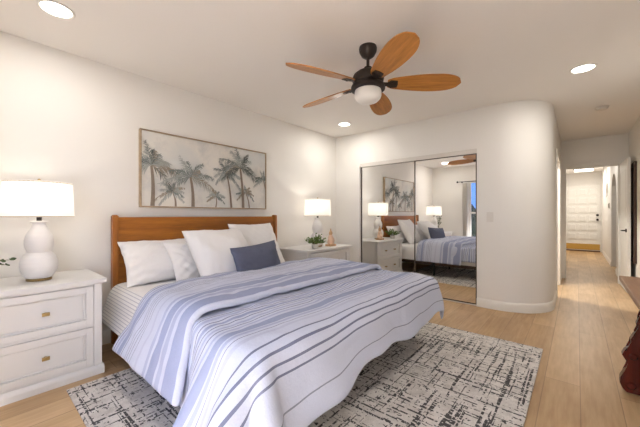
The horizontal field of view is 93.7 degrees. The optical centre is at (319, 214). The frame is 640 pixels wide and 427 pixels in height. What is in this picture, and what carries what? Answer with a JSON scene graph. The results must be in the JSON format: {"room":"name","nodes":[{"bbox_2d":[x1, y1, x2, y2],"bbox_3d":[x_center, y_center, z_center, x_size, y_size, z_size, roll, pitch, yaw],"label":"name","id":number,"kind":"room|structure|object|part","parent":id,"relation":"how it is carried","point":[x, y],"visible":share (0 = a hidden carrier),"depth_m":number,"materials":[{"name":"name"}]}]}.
{"room":"bedroom","nodes":[
{"label":"bedroom","id":0,"kind":"room"},
{"bbox_2d":[0,31,335,331],"bbox_3d":[-1.064,-0.096,3.645,0.100,2.440,5.190,0,0,41],"label":"wall","id":1,"kind":"structure","parent":0,"point":[66,117],"depth_m":2.62,"materials":[{"name":"paint"}]},
{"bbox_2d":[102,330,118,344],"bbox_3d":[-1.177,1.071,3.426,0.014,0.105,4.470,0,0,41],"label":"baseboard","id":2,"kind":"structure","parent":1,"relation":"attached to","point":[106,336],"depth_m":2.62,"materials":[{"name":"paint"}]},
{"bbox_2d":[139,128,265,208],"bbox_3d":[-1.201,-0.441,3.367,0.045,0.735,1.490,0,0,41],"label":"painting","id":3,"kind":"object","parent":1,"relation":"attached to","point":[175,171],"visible":1,"depth_m":3.22,"materials":[{"name":"brown wood"}]},
{"bbox_2d":[0,0,639,173],"bbox_3d":[3.497,-1.366,4.971,5.300,0.100,13.140,0,0,41],"label":"ceiling","id":4,"kind":"structure","parent":0,"point":[237,53],"depth_m":2.37,"materials":[{"name":"paint"}]},
{"bbox_2d":[36,0,75,19],"bbox_3d":[-1.687,-1.312,1.920,0.190,0.009,0.190,0,0,41],"label":"recessed light","id":5,"kind":"object","parent":4,"relation":"in","point":[59,10],"visible":1,"depth_m":1.92,"materials":[{"name":"paint"}]},
{"bbox_2d":[338,122,350,126],"bbox_3d":[0.353,-1.312,4.346,0.190,0.009,0.190,0,0,41],"label":"recessed light","id":6,"kind":"object","parent":4,"relation":"in","point":[343,124],"visible":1,"depth_m":4.35,"materials":[{"name":"paint"}]},
{"bbox_2d":[286,32,460,114],"bbox_3d":[0.333,-1.095,2.393,1.281,0.442,1.334,0,0,41],"label":"ceiling fan","id":7,"kind":"object","parent":4,"relation":"hanging from","point":[368,86],"visible":1,"depth_m":2.26,"materials":[{"name":"brown wood"}]},
{"bbox_3d":[0.009,-1.017,2.136,0.550,0.008,0.180,-2,18,-30],"label":"blade","id":8,"kind":"part","parent":7,"relation":"part of","materials":[{"name":"brown wood"}]},
{"bbox_3d":[0.058,-1.017,2.634,0.550,0.008,0.180,-2,16,42],"label":"blade","id":9,"kind":"part","parent":7,"relation":"part of","materials":[{"name":"brown wood"}]},
{"bbox_3d":[0.376,-0.925,2.352,0.208,0.102,0.208,0,0,41],"label":"lamp shade","id":10,"kind":"part","parent":7,"relation":"part of","materials":[{"name":"white glass"}]},
{"bbox_3d":[0.546,-1.017,2.741,0.180,0.008,0.550,-18,-9,22],"label":"blade","id":11,"kind":"part","parent":7,"relation":"part of","materials":[{"name":"brown wood"}]},
{"bbox_3d":[0.467,-1.017,1.937,0.180,0.008,0.550,17,-2,-12],"label":"blade","id":12,"kind":"part","parent":7,"relation":"part of","materials":[{"name":"brown wood"}]},
{"bbox_3d":[0.799,-1.017,2.310,0.550,0.008,0.180,1,-17,6],"label":"blade","id":13,"kind":"part","parent":7,"relation":"part of","materials":[{"name":"brown wood"}]},
{"bbox_2d":[569,63,596,73],"bbox_3d":[2.360,-1.312,2.692,0.190,0.009,0.190,0,0,41],"label":"recessed light","id":14,"kind":"object","parent":4,"relation":"in","point":[587,67],"visible":1,"depth_m":2.69,"materials":[{"name":"paint"}]},
{"bbox_2d":[573,168,593,171],"bbox_3d":[7.460,-1.278,8.489,0.440,0.075,0.280,0,0,41],"label":"hall ceiling light","id":15,"kind":"object","parent":4,"relation":"attached to","point":[583,169],"visible":0.88,"depth_m":8.40,"materials":[{"name":"white metal"}]},
{"bbox_2d":[595,105,608,110],"bbox_3d":[3.435,-1.297,3.654,0.130,0.038,0.130,0,0,41],"label":"smoke detector","id":16,"kind":"object","parent":4,"relation":"attached to","point":[603,107],"visible":1,"depth_m":3.62,"materials":[{"name":"plastic"}]},
{"bbox_2d":[0,250,639,426],"bbox_3d":[3.497,1.174,4.971,5.300,0.100,13.140,0,0,41],"label":"floor","id":17,"kind":"structure","parent":0,"point":[582,340],"depth_m":2.45,"materials":[{"name":"brown wood"}]},
{"bbox_2d":[0,269,106,406],"bbox_3d":[-2.054,0.786,1.958,0.559,0.675,0.980,0,0,41],"label":"nightstand","id":18,"kind":"object","parent":17,"relation":"on","point":[51,330],"visible":1,"depth_m":1.94,"materials":[{"name":"paint"}]},
{"bbox_2d":[0,257,15,265],"bbox_3d":[-2.140,0.205,1.826,0.400,0.488,0.164,0,0,-38],"label":"potted plant","id":19,"kind":"object","parent":18,"relation":"on","point":[12,258],"visible":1,"depth_m":1.94,"materials":[{"name":"plant"}]},
{"bbox_2d":[0,179,74,281],"bbox_3d":[-1.946,0.099,2.079,0.382,0.701,0.382,0,0,41],"label":"table lamp","id":20,"kind":"object","parent":18,"relation":"on","point":[38,198],"visible":1,"depth_m":2.00,"materials":[{"name":"white ceramic"}]},
{"bbox_3d":[-1.946,-0.106,2.079,0.380,0.240,0.380,0,0,41],"label":"lamp shade","id":21,"kind":"part","parent":20,"relation":"part of","materials":[{"name":"white fabric"}]},
{"bbox_3d":[-1.755,0.916,1.919,0.036,0.022,0.038,0,0,41],"label":"knob","id":22,"kind":"part","parent":18,"relation":"part of","materials":[{"name":"gold metal"}]},
{"bbox_3d":[-1.755,0.634,1.919,0.036,0.022,0.038,0,0,41],"label":"knob","id":23,"kind":"part","parent":18,"relation":"part of","materials":[{"name":"gold metal"}]},
{"bbox_3d":[-1.874,0.916,1.804,0.037,0.259,0.830,0,0,41],"label":"drawer","id":24,"kind":"part","parent":18,"relation":"part of","materials":[{"name":"paint"}]},
{"bbox_3d":[-1.874,0.634,1.804,0.037,0.270,0.830,0,0,41],"label":"drawer","id":25,"kind":"part","parent":18,"relation":"part of","materials":[{"name":"paint"}]},
{"bbox_2d":[111,215,414,343],"bbox_3d":[-0.454,0.561,2.671,2.034,1.125,1.865,0,0,41],"label":"bed","id":26,"kind":"object","parent":17,"relation":"on","point":[123,229],"visible":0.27,"depth_m":2.84,"materials":[{"name":"brown wood"}]},
{"bbox_3d":[-1.793,0.561,2.620,0.068,1.125,0.045,0,0,41],"label":"post","id":27,"kind":"part","parent":26,"relation":"part of","materials":[{"name":"brown wood"}]},
{"bbox_3d":[-1.202,0.402,3.312,0.035,0.765,1.775,0,0,41],"label":"headboard","id":28,"kind":"part","parent":26,"relation":"part of","materials":[{"name":"brown wood"}]},
{"bbox_3d":[-0.608,0.561,4.002,0.068,1.125,0.045,0,0,41],"label":"post","id":29,"kind":"part","parent":26,"relation":"part of","materials":[{"name":"brown wood"}]},
{"bbox_3d":[-0.432,0.716,2.642,1.995,0.225,1.856,0,0,41],"label":"mattress","id":30,"kind":"object","parent":26,"relation":"on","visible":0},
{"bbox_2d":[102,279,175,335],"bbox_3d":[-0.449,0.732,2.618,1.951,0.285,1.998,0,0,41],"label":"fitted sheet","id":31,"kind":"object","parent":30,"relation":"on","point":[121,304],"visible":0.06,"depth_m":2.34,"materials":[{"name":"white fabric"}]},
{"bbox_2d":[117,238,185,287],"bbox_3d":[-1.448,0.412,2.756,0.299,0.364,0.650,0,0,41],"label":"pillow","id":32,"kind":"object","parent":31,"relation":"on","point":[145,262],"visible":0.59,"depth_m":2.59,"materials":[{"name":"white fabric"}]},
{"bbox_2d":[163,242,200,280],"bbox_3d":[-1.135,0.423,2.869,0.314,0.345,0.591,0,0,41],"label":"pillow","id":33,"kind":"object","parent":31,"relation":"on","point":[184,266],"visible":0.42,"depth_m":2.68,"materials":[{"name":"white fabric"}]},
{"bbox_2d":[182,229,248,275],"bbox_3d":[-0.879,0.366,2.755,0.433,0.460,0.601,0,0,41],"label":"square pillow","id":34,"kind":"object","parent":31,"relation":"on","point":[210,251],"visible":0.59,"depth_m":2.61,"materials":[{"name":"white fabric"}]},
{"bbox_2d":[112,257,381,406],"bbox_3d":[-0.297,0.673,2.484,0.933,0.410,2.232,0,0,41],"label":"duvet","id":35,"kind":"object","parent":31,"relation":"on","point":[155,343],"visible":0.94,"depth_m":1.80,"materials":[{"name":"fabric"}]},
{"bbox_2d":[230,240,280,270],"bbox_3d":[-0.571,0.422,2.780,0.180,0.337,0.598,0,0,27],"label":"lumbar pillow","id":36,"kind":"object","parent":31,"relation":"on","point":[263,255],"visible":0.7,"depth_m":2.69,"materials":[{"name":"blue fabric"}]},
{"bbox_2d":[228,223,284,262],"bbox_3d":[-0.690,0.352,3.358,0.345,0.512,0.591,0,0,41],"label":"square pillow","id":37,"kind":"object","parent":31,"relation":"on","point":[254,234],"visible":0.39,"depth_m":3.34,"materials":[{"name":"white fabric"}]},
{"bbox_2d":[172,269,443,426],"bbox_3d":[0.145,0.772,2.002,0.942,0.501,2.341,0,0,41],"label":"duvet","id":38,"kind":"object","parent":31,"relation":"on","point":[287,359],"visible":0.91,"depth_m":1.42,"materials":[{"name":"white fabric"}]},
{"bbox_2d":[67,322,542,426],"bbox_3d":[0.127,1.118,2.211,2.255,0.010,2.722,0,0,41],"label":"rug","id":39,"kind":"object","parent":17,"relation":"on","point":[442,376],"visible":0.44,"depth_m":1.89,"materials":[{"name":"white fabric"}]},
{"bbox_2d":[280,243,351,261],"bbox_3d":[-0.044,0.786,4.305,0.559,0.675,0.980,0,0,41],"label":"nightstand","id":40,"kind":"object","parent":17,"relation":"on","point":[340,251],"visible":0.23,"depth_m":4.06,"materials":[{"name":"paint"}]},
{"bbox_2d":[305,233,325,248],"bbox_3d":[-0.054,0.345,4.011,0.285,0.208,0.259,0,0,8],"label":"potted plant","id":41,"kind":"object","parent":40,"relation":"on","point":[314,242],"visible":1,"depth_m":3.98,"materials":[{"name":"green plant"}]},
{"bbox_3d":[-0.067,0.418,4.009,0.094,0.062,0.094,0,0,41],"label":"pot","id":42,"kind":"part","parent":41,"relation":"part of","materials":[{"name":"ceramic"}]},
{"bbox_2d":[304,197,330,246],"bbox_3d":[-0.034,0.099,4.309,0.382,0.701,0.382,0,0,41],"label":"table lamp","id":43,"kind":"object","parent":40,"relation":"on","point":[317,207],"visible":0.83,"depth_m":4.18,"materials":[{"name":"white ceramic"}]},
{"bbox_3d":[-0.034,-0.106,4.309,0.380,0.240,0.380,0,0,41],"label":"lamp shade","id":44,"kind":"part","parent":43,"relation":"part of","materials":[{"name":"white fabric"}]},
{"bbox_3d":[0.137,0.634,4.150,0.037,0.270,0.830,0,0,41],"label":"drawer","id":45,"kind":"part","parent":40,"relation":"part of","materials":[{"name":"paint"}]},
{"bbox_2d":[325,228,335,246],"bbox_3d":[0.155,0.322,4.345,0.100,0.255,0.136,0,0,41],"label":"ornament","id":46,"kind":"object","parent":40,"relation":"on","point":[330,242],"visible":1,"depth_m":4.31,"materials":[{"name":"beige ceramic"}]},
{"bbox_2d":[619,276,639,395],"bbox_3d":[1.585,0.766,1.217,0.407,0.715,1.810,0,0,41],"label":"console table","id":47,"kind":"object","parent":17,"relation":"on","point":[629,376],"visible":1,"depth_m":1.88,"materials":[{"name":"brown wood"}]},
{"bbox_2d":[336,100,560,303],"bbox_3d":[2.330,-0.096,5.293,2.910,2.440,2.930,0,0,41],"label":"wall","id":48,"kind":"structure","parent":0,"point":[516,143],"depth_m":3.58,"materials":[{"name":"paint"}]},
{"bbox_2d":[361,161,413,272],"bbox_3d":[1.024,0.173,4.542,0.936,1.874,0.020,0,0,41],"label":"mirror door","id":49,"kind":"structure","parent":48,"relation":"in","point":[387,191],"depth_m":4.52,"materials":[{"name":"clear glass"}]},
{"bbox_3d":[1.024,0.173,4.542,0.936,1.874,0.020,0,0,41],"label":"frame","id":50,"kind":"part","parent":49,"relation":"part of","materials":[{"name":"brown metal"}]},
{"bbox_2d":[360,149,476,167],"bbox_3d":[1.329,-0.793,4.309,1.710,0.056,0.128,0,0,41],"label":"trim","id":51,"kind":"structure","parent":48,"relation":"attached to","point":[471,151],"depth_m":4.18,"materials":[{"name":"white paint"}]},
{"bbox_2d":[414,153,476,304],"bbox_3d":[1.641,0.173,3.978,0.804,1.874,0.020,0,0,41],"label":"mirror door","id":52,"kind":"structure","parent":48,"relation":"in","point":[445,188],"depth_m":3.94,"materials":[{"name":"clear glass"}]},
{"bbox_2d":[443,299,476,305],"bbox_3d":[1.307,1.119,4.283,1.710,0.010,0.054,0,0,41],"label":"trim","id":53,"kind":"structure","parent":48,"relation":"attached to","point":[443,299],"depth_m":3.83,"materials":[{"name":"paint"}]},
{"bbox_2d":[487,212,493,221],"bbox_3d":[2.042,0.024,3.604,0.074,0.120,0.010,0,0,41],"label":"light switch","id":54,"kind":"object","parent":48,"relation":"attached to","point":[490,215],"visible":1,"depth_m":3.60,"materials":[{"name":"plastic"}]},
{"bbox_2d":[477,291,556,312],"bbox_3d":[2.628,1.071,3.684,1.342,0.105,0.426,0,0,-16],"label":"baseboard","id":55,"kind":"structure","parent":48,"relation":"attached to","point":[485,303],"depth_m":3.48,"materials":[{"name":"paint"}]},
{"bbox_2d":[556,149,560,296],"bbox_3d":[3.548,0.112,4.466,0.016,2.025,1.030,0,0,41],"label":"trim","id":56,"kind":"structure","parent":48,"relation":"attached to","point":[557,153],"depth_m":4.11,"materials":[{"name":"paint"}]},
{"bbox_2d":[566,172,601,184],"bbox_3d":[8.699,-0.096,9.073,2.340,2.440,0.100,0,0,41],"label":"wall","id":57,"kind":"structure","parent":0,"point":[592,177],"depth_m":9.38,"materials":[{"name":"paint"}]},
{"bbox_2d":[566,185,599,250],"bbox_3d":[8.191,0.094,9.357,0.800,2.000,0.130,0,0,41],"label":"door","id":58,"kind":"structure","parent":57,"relation":"in","point":[582,202],"depth_m":9.35,"materials":[{"name":"paint"}]},
{"bbox_3d":[8.203,0.984,9.370,0.790,0.180,0.005,0,0,41],"label":"kick plate","id":59,"kind":"part","parent":58,"relation":"part of","materials":[{"name":"gold metal"}]},
{"bbox_3d":[8.193,-0.027,9.364,0.715,1.598,0.027,0,0,41],"label":"panel","id":60,"kind":"part","parent":58,"relation":"part of","materials":[{"name":"paint"}]},
{"bbox_2d":[566,249,599,251],"bbox_3d":[8.194,1.109,9.361,0.800,0.030,0.120,0,0,41],"label":"trim","id":61,"kind":"structure","parent":57,"relation":"attached to","point":[566,249],"depth_m":9.31,"materials":[{"name":"brown wood"}]},
{"bbox_2d":[566,183,601,251],"bbox_3d":[8.212,0.074,9.405,0.910,2.100,0.030,0,0,41],"label":"trim","id":62,"kind":"structure","parent":57,"relation":"attached to","point":[588,184],"depth_m":9.12,"materials":[{"name":"paint"}]},
{"bbox_2d":[561,133,628,165],"bbox_3d":[4.672,-0.096,5.136,0.850,2.440,0.120,0,0,41],"label":"wall","id":63,"kind":"structure","parent":0,"point":[611,147],"depth_m":5.07,"materials":[{"name":"paint"}]},
{"bbox_2d":[561,160,623,283],"bbox_3d":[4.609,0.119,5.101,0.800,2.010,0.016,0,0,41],"label":"trim","id":64,"kind":"structure","parent":63,"relation":"attached to","point":[563,167],"depth_m":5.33,"materials":[{"name":"paint"}]},
{"bbox_2d":[602,166,617,269],"bbox_3d":[6.831,-0.096,6.986,0.140,2.440,5.500,0,0,41],"label":"wall","id":65,"kind":"structure","parent":0,"point":[609,174],"depth_m":6.75,"materials":[{"name":"paint"}]},
{"bbox_2d":[601,249,610,265],"bbox_3d":[7.472,1.071,7.853,0.014,0.105,3.350,0,0,41],"label":"baseboard","id":66,"kind":"structure","parent":65,"relation":"attached to","point":[602,251],"depth_m":7.48,"materials":[{"name":"paint"}]},
{"bbox_2d":[629,116,639,276],"bbox_3d":[2.625,-0.096,2.018,0.100,2.440,7.520,0,0,41],"label":"wall","id":67,"kind":"structure","parent":0,"point":[634,134],"depth_m":4.12,"materials":[{"name":"paint"}]},
{"bbox_2d":[620,157,631,292],"bbox_3d":[4.615,0.148,4.566,0.110,1.928,0.760,0,0,39],"label":"door","id":68,"kind":"structure","parent":67,"relation":"in","point":[625,166],"depth_m":4.37,"materials":[{"name":"paint"}]},
{"bbox_2d":[631,161,636,263],"bbox_3d":[4.501,-0.036,4.308,0.028,1.420,0.400,0,0,41],"label":"wall mirror","id":69,"kind":"object","parent":67,"relation":"attached to","point":[634,164],"visible":0.85,"depth_m":4.16,"materials":[{"name":"brown wood"}]},
{"bbox_2d":[632,167,633,257],"bbox_3d":[4.508,-0.036,4.302,0.010,1.320,0.300,0,0,41],"label":"mirror glass","id":70,"kind":"object","parent":69,"relation":"attached to","point":[632,167],"depth_m":4.36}
]}

